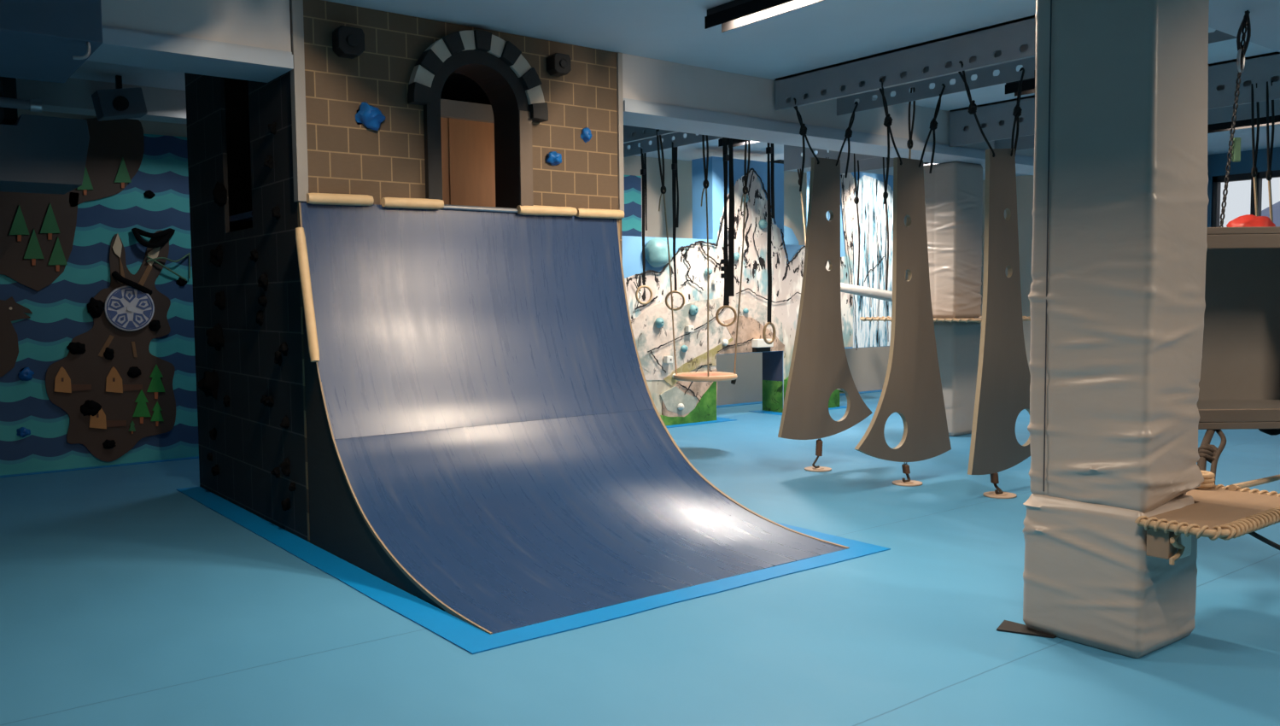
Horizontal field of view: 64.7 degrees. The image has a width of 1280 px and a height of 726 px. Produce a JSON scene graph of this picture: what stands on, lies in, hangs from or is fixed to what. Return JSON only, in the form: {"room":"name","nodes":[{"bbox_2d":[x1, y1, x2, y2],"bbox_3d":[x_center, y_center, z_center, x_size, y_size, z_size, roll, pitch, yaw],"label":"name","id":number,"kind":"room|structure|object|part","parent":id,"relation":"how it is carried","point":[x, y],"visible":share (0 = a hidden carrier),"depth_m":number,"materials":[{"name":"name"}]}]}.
{"room":"indoor playground","nodes":[
{"label":"indoor playground","id":0,"kind":"room"},
{"bbox_2d":[17,108,907,405],"bbox_3d":[-2.277,-0.853,11.162,18.200,3.250,0.200,-3,5,-38],"label":"wall","id":1,"kind":"structure","parent":0,"point":[867,366],"depth_m":13.80,"materials":[{"name":"blue paint"}]},
{"bbox_2d":[0,133,641,475],"bbox_3d":[-4.598,-0.583,9.218,11.730,3.000,0.018,-3,5,-38],"label":"mural","id":2,"kind":"object","parent":1,"relation":"attached to","point":[60,314],"visible":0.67,"depth_m":9.04},
{"bbox_2d":[0,296,32,376],"bbox_3d":[-5.376,-0.218,8.599,0.383,0.695,0.030,-3,5,-38],"label":"cutout","id":3,"kind":"object","parent":2,"relation":"attached to","point":[10,311],"visible":1,"depth_m":8.60},
{"bbox_2d":[16,426,30,437],"bbox_3d":[-5.297,0.597,8.696,0.107,0.093,0.045,-3,5,-38],"label":"hold","id":4,"kind":"object","parent":2,"relation":"attached to","point":[22,431],"visible":1,"depth_m":8.69,"materials":[{"name":"blue plastic"}]},
{"bbox_2d":[17,367,34,380],"bbox_3d":[-5.271,0.094,8.690,0.121,0.117,0.043,-3,5,-38],"label":"hold","id":5,"kind":"object","parent":2,"relation":"attached to","point":[26,374],"visible":1,"depth_m":8.68,"materials":[{"name":"blue plastic"}]},
{"bbox_2d":[0,191,78,291],"bbox_3d":[-5.308,-1.056,8.603,0.979,0.891,0.034,-3,5,-38],"label":"cutout","id":6,"kind":"object","parent":2,"relation":"attached to","point":[37,230],"visible":0.99,"depth_m":8.69},
{"bbox_2d":[69,117,144,207],"bbox_3d":[-4.748,-1.792,9.001,0.624,0.834,0.034,-3,5,-38],"label":"cutout","id":7,"kind":"object","parent":2,"relation":"attached to","point":[116,147],"visible":0.91,"depth_m":9.01},
{"bbox_2d":[45,227,175,461],"bbox_3d":[-4.708,-0.167,9.067,1.098,2.112,0.120,-3,5,-38],"label":"cutout","id":8,"kind":"object","parent":2,"relation":"attached to","point":[132,410],"depth_m":9.13},
{"bbox_2d":[66,341,85,354],"bbox_3d":[-4.950,-0.130,8.889,0.149,0.112,0.060,-3,5,-38],"label":"hold","id":9,"kind":"object","parent":8,"relation":"attached to","point":[74,347],"visible":1,"depth_m":8.88,"materials":[{"name":"black plastic"}]},
{"bbox_2d":[80,399,101,415],"bbox_3d":[-4.874,0.402,8.985,0.171,0.149,0.050,-3,5,-38],"label":"hold","id":10,"kind":"object","parent":8,"relation":"attached to","point":[89,407],"visible":1,"depth_m":8.97,"materials":[{"name":"black plastic"}]},
{"bbox_2d":[87,297,104,318],"bbox_3d":[-4.817,-0.491,8.969,0.146,0.192,0.066,-3,5,-38],"label":"hold","id":11,"kind":"object","parent":8,"relation":"attached to","point":[96,307],"visible":1,"depth_m":8.96,"materials":[{"name":"black plastic"}]},
{"bbox_2d":[103,346,114,359],"bbox_3d":[-4.756,-0.084,9.056,0.090,0.117,0.040,-3,5,-38],"label":"hold","id":12,"kind":"object","parent":8,"relation":"attached to","point":[108,353],"visible":1,"depth_m":9.05,"materials":[{"name":"black plastic"}]},
{"bbox_2d":[102,439,116,448],"bbox_3d":[-4.768,0.730,9.091,0.108,0.085,0.040,-3,5,-38],"label":"hold","id":13,"kind":"object","parent":8,"relation":"attached to","point":[107,444],"visible":1,"depth_m":9.08,"materials":[{"name":"black plastic"}]},
{"bbox_3d":[-4.690,-1.055,9.072,0.077,0.222,0.012,-3,5,-38],"label":"sword blade","id":14,"kind":"part","parent":8,"relation":"part of","materials":[{"name":"beige wood"}]},
{"bbox_2d":[104,285,154,331],"bbox_3d":[-4.612,-0.494,9.140,0.410,0.410,0.050,-3,5,-38],"label":"shield","id":15,"kind":"object","parent":8,"relation":"attached to","point":[127,307],"visible":1,"depth_m":9.12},
{"bbox_3d":[-4.580,-0.719,9.133,0.329,0.224,0.115,-3,5,-38],"label":"loop handle","id":16,"kind":"part","parent":8,"relation":"part of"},
{"bbox_2d":[127,366,141,378],"bbox_3d":[-4.593,0.084,9.193,0.119,0.106,0.040,-3,5,-38],"label":"hold","id":17,"kind":"object","parent":8,"relation":"attached to","point":[134,371],"visible":1,"depth_m":9.19,"materials":[{"name":"black plastic"}]},
{"bbox_3d":[-4.430,-1.141,9.229,0.369,0.193,0.110,-3,5,-38],"label":"loop handle","id":18,"kind":"part","parent":8,"relation":"part of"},
{"bbox_3d":[-4.448,-0.991,9.265,0.123,0.213,0.012,-3,5,-38],"label":"sword blade","id":19,"kind":"part","parent":8,"relation":"part of","materials":[{"name":"grey wood"}]},
{"bbox_2d":[148,319,160,331],"bbox_3d":[-4.447,-0.342,9.279,0.103,0.109,0.047,-3,5,-38],"label":"hold","id":20,"kind":"object","parent":8,"relation":"attached to","point":[154,325],"visible":1,"depth_m":9.27,"materials":[{"name":"black plastic"}]},
{"bbox_2d":[146,252,190,280],"bbox_3d":[-4.340,-0.890,9.329,0.387,0.262,0.044,-4,5,-42],"label":"rope","id":21,"kind":"object","parent":8,"relation":"attached to","point":[189,254],"visible":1,"depth_m":9.34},
{"bbox_2d":[143,190,155,198],"bbox_3d":[-4.473,-1.539,9.228,0.098,0.079,0.039,-3,5,-38],"label":"hold","id":22,"kind":"object","parent":2,"relation":"attached to","point":[149,194],"visible":1,"depth_m":9.22,"materials":[{"name":"black plastic"}]},
{"bbox_2d":[175,277,187,286],"bbox_3d":[-4.270,-0.758,9.429,0.099,0.084,0.040,-3,5,-38],"label":"hold","id":23,"kind":"object","parent":2,"relation":"attached to","point":[180,282],"visible":1,"depth_m":9.42,"materials":[{"name":"black plastic"}]},
{"bbox_2d":[783,225,798,245],"bbox_3d":[2.132,-1.599,14.424,0.416,0.761,0.029,-3,5,-38],"label":"wall panel","id":24,"kind":"object","parent":1,"relation":"attached to","point":[790,238],"visible":0.29,"depth_m":14.40,"materials":[{"name":"blue paint"}]},
{"bbox_2d":[0,391,1279,725],"bbox_3d":[2.401,1.146,5.311,18.200,0.100,15.300,-3,5,-38],"label":"floor","id":25,"kind":"structure","parent":0,"point":[126,599],"depth_m":4.42,"materials":[{"name":"blue plastic"}]},
{"bbox_2d":[0,455,198,477],"bbox_3d":[-4.564,0.914,9.263,11.700,0.005,0.081,-3,5,-38],"label":"baseboard","id":26,"kind":"structure","parent":25,"relation":"on","point":[196,457],"depth_m":9.04,"materials":[{"name":"blue plastic"}]},
{"bbox_2d":[184,0,624,542],"bbox_3d":[-1.826,-0.634,7.622,2.524,3.248,2.556,-3,5,-38],"label":"tower","id":27,"kind":"object","parent":25,"relation":"on","point":[360,109],"visible":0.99,"depth_m":6.79,"materials":[{"name":"paint"}]},
{"bbox_3d":[-2.020,-1.555,5.978,0.064,1.196,0.072,-3,5,-38],"label":"corner trim","id":28,"kind":"part","parent":27,"relation":"part of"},
{"bbox_3d":[-0.144,-1.664,7.408,0.040,1.196,0.022,-3,5,-38],"label":"corner trim","id":29,"kind":"part","parent":27,"relation":"part of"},
{"bbox_2d":[176,485,890,654],"bbox_3d":[-1.092,1.030,6.865,2.714,0.005,4.782,-3,5,-38],"label":"floor border","id":30,"kind":"object","parent":25,"relation":"on","point":[468,637],"depth_m":5.10,"materials":[{"name":"blue plastic"}]},
{"bbox_2d":[295,192,849,634],"bbox_3d":[-0.422,0.031,5.905,2.415,2.107,2.208,-3,5,-38],"label":"ramp","id":31,"kind":"object","parent":25,"relation":"on","point":[488,441],"visible":1,"depth_m":6.16,"materials":[{"name":"blue wood"}]},
{"bbox_3d":[-1.460,0.111,5.373,0.024,2.035,1.742,-3,5,-38],"label":"panel","id":32,"kind":"part","parent":31,"relation":"part of","materials":[{"name":"wood"}]},
{"bbox_3d":[-1.330,0.109,5.188,0.010,2.060,2.192,-3,5,-38],"label":"edge trim","id":33,"kind":"part","parent":31,"relation":"part of","materials":[{"name":"wood"}]},
{"bbox_3d":[0.516,0.000,6.627,0.020,2.060,2.192,-3,5,-38],"label":"edge trim","id":34,"kind":"part","parent":31,"relation":"part of","materials":[{"name":"beige wood"}]},
{"bbox_2d":[621,156,893,426],"bbox_3d":[1.458,-0.923,12.569,5.820,3.140,0.508,-3,5,-38],"label":"wall","id":35,"kind":"structure","parent":25,"relation":"on","point":[676,401],"depth_m":12.21,"materials":[{"name":"grey paint"}]},
{"bbox_2d":[666,389,882,427],"bbox_3d":[1.765,0.591,13.412,7.200,0.004,1.359,-3,5,-38],"label":"mat","id":36,"kind":"object","parent":25,"relation":"on","point":[718,419],"depth_m":12.86,"materials":[{"name":"blue plastic"}]},
{"bbox_2d":[804,466,831,472],"bbox_3d":[1.504,0.893,8.543,0.230,0.017,0.230,-3,5,-38],"label":"anchor","id":37,"kind":"object","parent":25,"relation":"on","point":[820,469],"visible":0.94,"depth_m":8.50,"materials":[{"name":"beige wood"}]},
{"bbox_2d":[892,479,922,485],"bbox_3d":[2.077,0.930,7.860,0.230,0.017,0.230,-3,5,-38],"label":"anchor","id":38,"kind":"object","parent":25,"relation":"on","point":[900,482],"visible":0.96,"depth_m":7.82,"materials":[{"name":"beige wood"}]},
{"bbox_2d":[923,161,982,436],"bbox_3d":[3.259,-0.666,10.708,0.524,2.816,0.544,-3,5,-38],"label":"pillar","id":39,"kind":"structure","parent":25,"relation":"on","point":[953,190],"depth_m":10.47,"materials":[{"name":"grey plastic"}]},
{"bbox_2d":[859,315,1030,322],"bbox_3d":[3.261,-0.469,10.738,1.176,0.049,1.526,-3,5,-38],"label":"platform","id":40,"kind":"object","parent":39,"relation":"attached to","point":[888,318],"visible":0.36,"depth_m":10.29,"materials":[{"name":"beige wood"}]},
{"bbox_2d":[983,490,1016,498],"bbox_3d":[2.616,0.956,7.349,0.230,0.017,0.230,-3,5,-38],"label":"anchor","id":41,"kind":"object","parent":25,"relation":"on","point":[991,494],"visible":0.95,"depth_m":7.30,"materials":[{"name":"beige wood"}]},
{"bbox_2d":[996,619,1056,637],"bbox_3d":[1.661,1.158,4.369,0.143,0.007,0.261,-4,5,-42],"label":"flap","id":42,"kind":"object","parent":25,"relation":"on","point":[1006,626],"visible":0.81,"depth_m":4.38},
{"bbox_2d":[1022,0,1209,658],"bbox_3d":[2.001,-0.249,4.258,0.542,2.816,0.584,-3,5,-38],"label":"pillar","id":43,"kind":"structure","parent":25,"relation":"on","point":[1116,296],"depth_m":4.08,"materials":[{"name":"grey plastic"}]},
{"bbox_2d":[1134,484,1279,564],"bbox_3d":[2.341,0.661,4.223,0.987,0.171,0.587,-3,5,-38],"label":"trampoline","id":44,"kind":"object","parent":43,"relation":"attached to","point":[1217,511],"visible":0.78,"depth_m":3.95,"materials":[{"name":"fabric"}]},
{"bbox_2d":[1227,473,1279,490],"bbox_3d":[4.247,0.700,6.538,0.032,0.601,5.142,2,5,38],"label":"pole","id":45,"kind":"object","parent":44,"relation":"attached to","point":[1261,481],"visible":0.95,"depth_m":4.97,"materials":[{"name":"beige wood"}]},
{"bbox_2d":[1248,531,1279,549],"bbox_3d":[3.221,0.853,4.697,1.853,0.544,0.022,-3,4,-30],"label":"cord","id":46,"kind":"object","parent":44,"relation":"hanging from","point":[1253,534],"visible":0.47,"depth_m":4.38,"materials":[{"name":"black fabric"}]},
{"bbox_2d":[70,0,1279,180],"bbox_3d":[2.368,-2.197,5.101,18.200,0.100,15.300,-3,5,-38],"label":"ceiling","id":47,"kind":"structure","parent":0,"point":[827,32],"depth_m":6.87,"materials":[{"name":"white paint"}]},
{"bbox_2d":[0,97,41,112],"bbox_3d":[-5.557,-1.733,4.707,4.787,0.619,0.076,-3,5,-38],"label":"ceiling pipe","id":48,"kind":"object","parent":47,"relation":"hanging from","point":[33,105],"visible":1,"depth_m":6.11,"materials":[{"name":"metal"}]},
{"bbox_2d":[0,76,89,194],"bbox_3d":[-6.121,-1.618,5.765,5.185,0.970,0.750,-3,5,-38],"label":"ventilation duct","id":49,"kind":"object","parent":47,"relation":"hanging from","point":[44,154],"visible":0.97,"depth_m":6.93,"materials":[{"name":"metal"}]},
{"bbox_2d":[0,0,102,83],"bbox_3d":[-4.476,-1.583,3.274,4.715,0.755,1.000,-3,5,-38],"label":"ventilation duct","id":50,"kind":"object","parent":47,"relation":"hanging from","point":[41,40],"visible":1,"depth_m":4.31,"materials":[{"name":"metal"}]},
{"bbox_2d":[16,77,186,123],"bbox_3d":[-3.667,-2.210,8.893,3.450,0.230,0.300,-3,5,-38],"label":"ceiling beam","id":51,"kind":"structure","parent":47,"relation":"attached to","point":[73,96],"depth_m":8.12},
{"bbox_2d":[91,75,147,121],"bbox_3d":[-4.094,-2.088,7.961,0.356,0.348,0.290,-3,5,-38],"label":"ceiling projector","id":52,"kind":"object","parent":47,"relation":"attached to","point":[117,103],"visible":1,"depth_m":7.90,"materials":[{"name":"black plastic"}]},
{"bbox_3d":[-4.111,-2.193,7.975,0.040,0.140,0.040,-3,5,-38],"label":"stem","id":53,"kind":"part","parent":52,"relation":"part of","materials":[{"name":"metal"}]},
{"bbox_2d":[86,0,293,82],"bbox_3d":[-4.538,-1.806,4.230,6.012,0.435,0.470,-3,5,-38],"label":"ceiling beam","id":54,"kind":"structure","parent":47,"relation":"attached to","point":[238,39],"depth_m":5.66,"materials":[{"name":"white paint"}]},
{"bbox_2d":[623,124,678,143],"bbox_3d":[-0.217,-2.307,10.094,0.090,0.255,3.450,-3,5,-38],"label":"beam","id":55,"kind":"structure","parent":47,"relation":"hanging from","point":[631,133],"depth_m":9.77,"materials":[{"name":"grey metal"}]},
{"bbox_2d":[655,128,750,384],"bbox_3d":[0.583,-0.996,9.612,0.682,2.430,0.824,2,5,38],"label":"swing","id":56,"kind":"object","parent":55,"relation":"hanging from","point":[708,376],"visible":0.98,"depth_m":9.59,"materials":[{"name":"beige wood"}]},
{"bbox_2d":[623,131,722,157],"bbox_3d":[0.382,-2.360,10.560,0.090,0.220,3.450,-3,5,-38],"label":"beam","id":57,"kind":"structure","parent":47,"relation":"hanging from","point":[691,138],"depth_m":10.65,"materials":[{"name":"grey metal"}]},
{"bbox_2d":[635,142,652,304],"bbox_3d":[0.039,-1.514,10.999,0.214,1.757,0.054,-2,4,-28],"label":"ring","id":58,"kind":"object","parent":57,"relation":"hanging from","point":[643,171],"visible":1,"depth_m":10.99,"materials":[{"name":"brown wood"}]},
{"bbox_2d":[665,135,684,310],"bbox_3d":[0.361,-1.458,10.588,0.213,1.822,0.060,-1,4,-6],"label":"ring","id":59,"kind":"object","parent":57,"relation":"hanging from","point":[674,166],"visible":0.97,"depth_m":10.58,"materials":[{"name":"brown wood"}]},
{"bbox_2d":[715,137,736,327],"bbox_3d":[0.849,-1.346,9.968,0.214,1.978,0.067,-1,4,-10],"label":"ring","id":60,"kind":"object","parent":57,"relation":"hanging from","point":[728,255],"visible":0.87,"depth_m":9.97,"materials":[{"name":"brown wood"}]},
{"bbox_2d":[762,142,776,344],"bbox_3d":[1.223,-1.242,9.506,0.067,2.136,0.214,2,5,38],"label":"ring","id":61,"kind":"object","parent":57,"relation":"hanging from","point":[768,149],"visible":0.85,"depth_m":9.50,"materials":[{"name":"brown wood"}]},
{"bbox_2d":[718,137,759,147],"bbox_3d":[1.324,-2.424,10.690,0.150,0.124,1.300,-3,5,-38],"label":"ceiling light","id":62,"kind":"object","parent":47,"relation":"attached to","point":[735,142],"visible":0.15,"depth_m":11.03,"materials":[{"name":"metal"}]},
{"bbox_2d":[704,0,824,32],"bbox_3d":[0.752,-2.125,5.975,0.150,0.119,0.940,-3,5,-38],"label":"ceiling light","id":63,"kind":"object","parent":47,"relation":"attached to","point":[735,14],"visible":1,"depth_m":6.08,"materials":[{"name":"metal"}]},
{"bbox_2d":[765,159,783,163],"bbox_3d":[1.683,-2.600,13.440,0.150,0.124,0.600,-3,5,-38],"label":"ceiling light","id":64,"kind":"object","parent":47,"relation":"attached to","point":[781,161],"visible":0.11,"depth_m":13.20,"materials":[{"name":"metal"}]},
{"bbox_2d":[622,52,1034,175],"bbox_3d":[3.468,-2.282,10.470,9.455,0.425,0.470,-3,5,-38],"label":"ceiling beam","id":65,"kind":"structure","parent":47,"relation":"attached to","point":[657,94],"depth_m":8.32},
{"bbox_2d":[783,144,881,170],"bbox_3d":[2.207,-2.333,10.891,0.090,0.350,1.720,-3,5,-38],"label":"beam","id":66,"kind":"structure","parent":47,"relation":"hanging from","point":[792,157],"depth_m":11.27,"materials":[{"name":"grey metal"}]},
{"bbox_2d":[853,153,859,285],"bbox_3d":[2.305,-1.505,10.772,0.070,1.501,0.057,-2,4,-20],"label":"rope","id":67,"kind":"object","parent":66,"relation":"hanging from","point":[856,199],"visible":0.89,"depth_m":10.74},
{"bbox_2d":[882,157,888,290],"bbox_3d":[2.539,-1.494,10.473,0.070,1.601,0.057,-2,4,-20],"label":"rope","id":68,"kind":"object","parent":66,"relation":"hanging from","point":[884,176],"visible":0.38,"depth_m":10.46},
{"bbox_2d":[797,87,915,301],"bbox_3d":[2.021,-1.510,9.922,0.170,1.872,3.355,-1,4,-6],"label":"swing","id":69,"kind":"object","parent":47,"relation":"hanging from","point":[884,295],"visible":0.46,"depth_m":9.12,"materials":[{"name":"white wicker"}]},
{"bbox_2d":[829,150,923,174],"bbox_3d":[2.806,-2.369,11.357,0.090,0.350,1.720,-3,5,-38],"label":"beam","id":70,"kind":"structure","parent":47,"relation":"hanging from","point":[873,163],"depth_m":11.57,"materials":[{"name":"grey metal"}]},
{"bbox_2d":[775,14,1035,110],"bbox_3d":[2.243,-2.134,6.951,0.090,0.255,3.560,-3,5,-38],"label":"beam","id":71,"kind":"structure","parent":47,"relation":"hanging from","point":[1014,40],"depth_m":7.24,"materials":[{"name":"grey metal"}]},
{"bbox_2d":[923,162,936,165],"bbox_3d":[3.829,-2.571,12.643,0.150,0.124,1.300,-3,5,-38],"label":"ceiling light","id":72,"kind":"object","parent":47,"relation":"attached to","point":[924,163],"visible":0.02,"depth_m":12.85,"materials":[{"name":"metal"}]},
{"bbox_2d":[1005,77,1034,96],"bbox_3d":[3.449,-2.277,8.008,0.150,0.124,1.150,-3,5,-38],"label":"ceiling light","id":73,"kind":"object","parent":47,"relation":"attached to","point":[1027,85],"visible":0.22,"depth_m":8.34,"materials":[{"name":"metal"}]},
{"bbox_2d":[836,29,1236,115],"bbox_3d":[2.842,-2.187,7.417,0.090,0.220,3.560,-3,5,-38],"label":"beam","id":74,"kind":"structure","parent":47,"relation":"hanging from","point":[1008,73],"depth_m":7.91,"materials":[{"name":"grey metal"}]},
{"bbox_2d":[777,98,872,467],"bbox_3d":[1.573,-0.666,8.509,1.152,3.105,0.067,-3,5,-38],"label":"hanging fin","id":75,"kind":"object","parent":74,"relation":"hanging from","point":[819,366],"visible":1,"depth_m":8.44,"materials":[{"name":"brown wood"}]},
{"bbox_2d":[854,78,951,482],"bbox_3d":[2.040,-0.623,7.772,1.152,3.109,0.067,-3,5,-38],"label":"hanging fin","id":76,"kind":"object","parent":74,"relation":"hanging from","point":[912,387],"visible":1,"depth_m":7.79,"materials":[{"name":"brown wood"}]},
{"bbox_2d":[958,60,1030,494],"bbox_3d":[2.734,-0.607,7.415,1.310,3.108,0.124,-3,5,-38],"label":"hanging fin","id":77,"kind":"object","parent":74,"relation":"hanging from","point":[1003,377],"visible":0.98,"depth_m":7.35,"materials":[{"name":"beige wood"}]},
{"bbox_2d":[949,51,1279,146],"bbox_3d":[4.134,-2.198,8.428,0.090,0.350,3.560,-3,5,-38],"label":"beam","id":78,"kind":"structure","parent":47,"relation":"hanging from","point":[996,119],"depth_m":7.93,"materials":[{"name":"grey metal"}]},
{"bbox_2d":[1250,82,1259,216],"bbox_3d":[4.698,-1.173,7.729,0.080,1.901,0.057,0,4,11],"label":"rope","id":79,"kind":"object","parent":78,"relation":"hanging from","point":[1254,171],"visible":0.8,"depth_m":7.69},
{"bbox_2d":[1265,81,1274,222],"bbox_3d":[4.761,-1.119,7.651,0.080,2.001,0.057,0,4,11],"label":"rope","id":80,"kind":"object","parent":78,"relation":"hanging from","point":[1269,173],"visible":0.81,"depth_m":7.61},
{"bbox_2d":[994,99,1279,150],"bbox_3d":[4.733,-2.233,8.895,0.090,0.350,3.560,-3,5,-38],"label":"beam","id":81,"kind":"structure","parent":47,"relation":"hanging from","point":[1243,111],"depth_m":8.56,"materials":[{"name":"grey metal"}]},
{"bbox_2d":[1207,115,1279,133],"bbox_3d":[6.282,-2.430,9.995,0.150,0.124,1.400,-3,5,-38],"label":"ceiling light","id":82,"kind":"object","parent":47,"relation":"attached to","point":[1242,124],"visible":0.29,"depth_m":10.21,"materials":[{"name":"metal"}]},
{"bbox_2d":[1208,0,1279,52],"bbox_3d":[2.656,-1.910,4.668,17.895,0.425,0.510,-3,5,-38],"label":"ceiling beam","id":83,"kind":"structure","parent":47,"relation":"attached to","point":[1226,16],"depth_m":5.07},
{"bbox_2d":[1196,10,1279,488],"bbox_3d":[3.138,-0.605,5.038,1.327,2.271,1.148,-1,4,0],"label":"hanging obstacle","id":84,"kind":"object","parent":83,"relation":"hanging from","point":[1239,383],"visible":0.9,"depth_m":5.59,"materials":[{"name":"wood"}]},
{"bbox_3d":[2.944,-1.196,5.014,0.013,1.084,0.139,-2,4,-18],"label":"chain","id":85,"kind":"part","parent":84,"relation":"part of","materials":[{"name":"metal"}]},
{"bbox_3d":[3.235,0.260,5.061,1.150,0.064,0.030,-1,4,0],"label":"rail","id":86,"kind":"part","parent":84,"relation":"part of","materials":[{"name":"beige wood"}]},
{"bbox_3d":[3.236,0.292,5.358,1.150,0.035,0.620,-1,4,0],"label":"panel","id":87,"kind":"part","parent":84,"relation":"part of","materials":[{"name":"wood"}]},
{"bbox_3d":[3.231,-0.210,5.622,1.150,0.932,0.029,-1,4,0],"label":"panel","id":88,"kind":"part","parent":84,"relation":"part of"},
{"bbox_3d":[3.226,-0.676,5.298,1.150,0.035,0.620,-1,4,0],"label":"panel","id":89,"kind":"part","parent":84,"relation":"part of","materials":[{"name":"beige wood"}]},
{"bbox_3d":[3.227,-0.604,5.006,1.150,0.069,0.030,-1,4,0],"label":"rail","id":90,"kind":"part","parent":84,"relation":"part of","materials":[{"name":"beige wood"}]},
{"bbox_2d":[980,146,1279,374],"bbox_3d":[9.475,-0.943,10.733,0.200,3.250,15.300,-3,5,-38],"label":"wall","id":91,"kind":"structure","parent":0,"point":[1217,163],"depth_m":15.18,"materials":[{"name":"blue paint"}]},
{"bbox_2d":[1211,169,1279,227],"bbox_3d":[8.592,-1.361,11.785,0.100,1.970,3.680,-3,5,-38],"label":"window","id":92,"kind":"structure","parent":91,"relation":"in","point":[1240,199],"depth_m":12.86,"materials":[{"name":"clear glass"}]}
]}

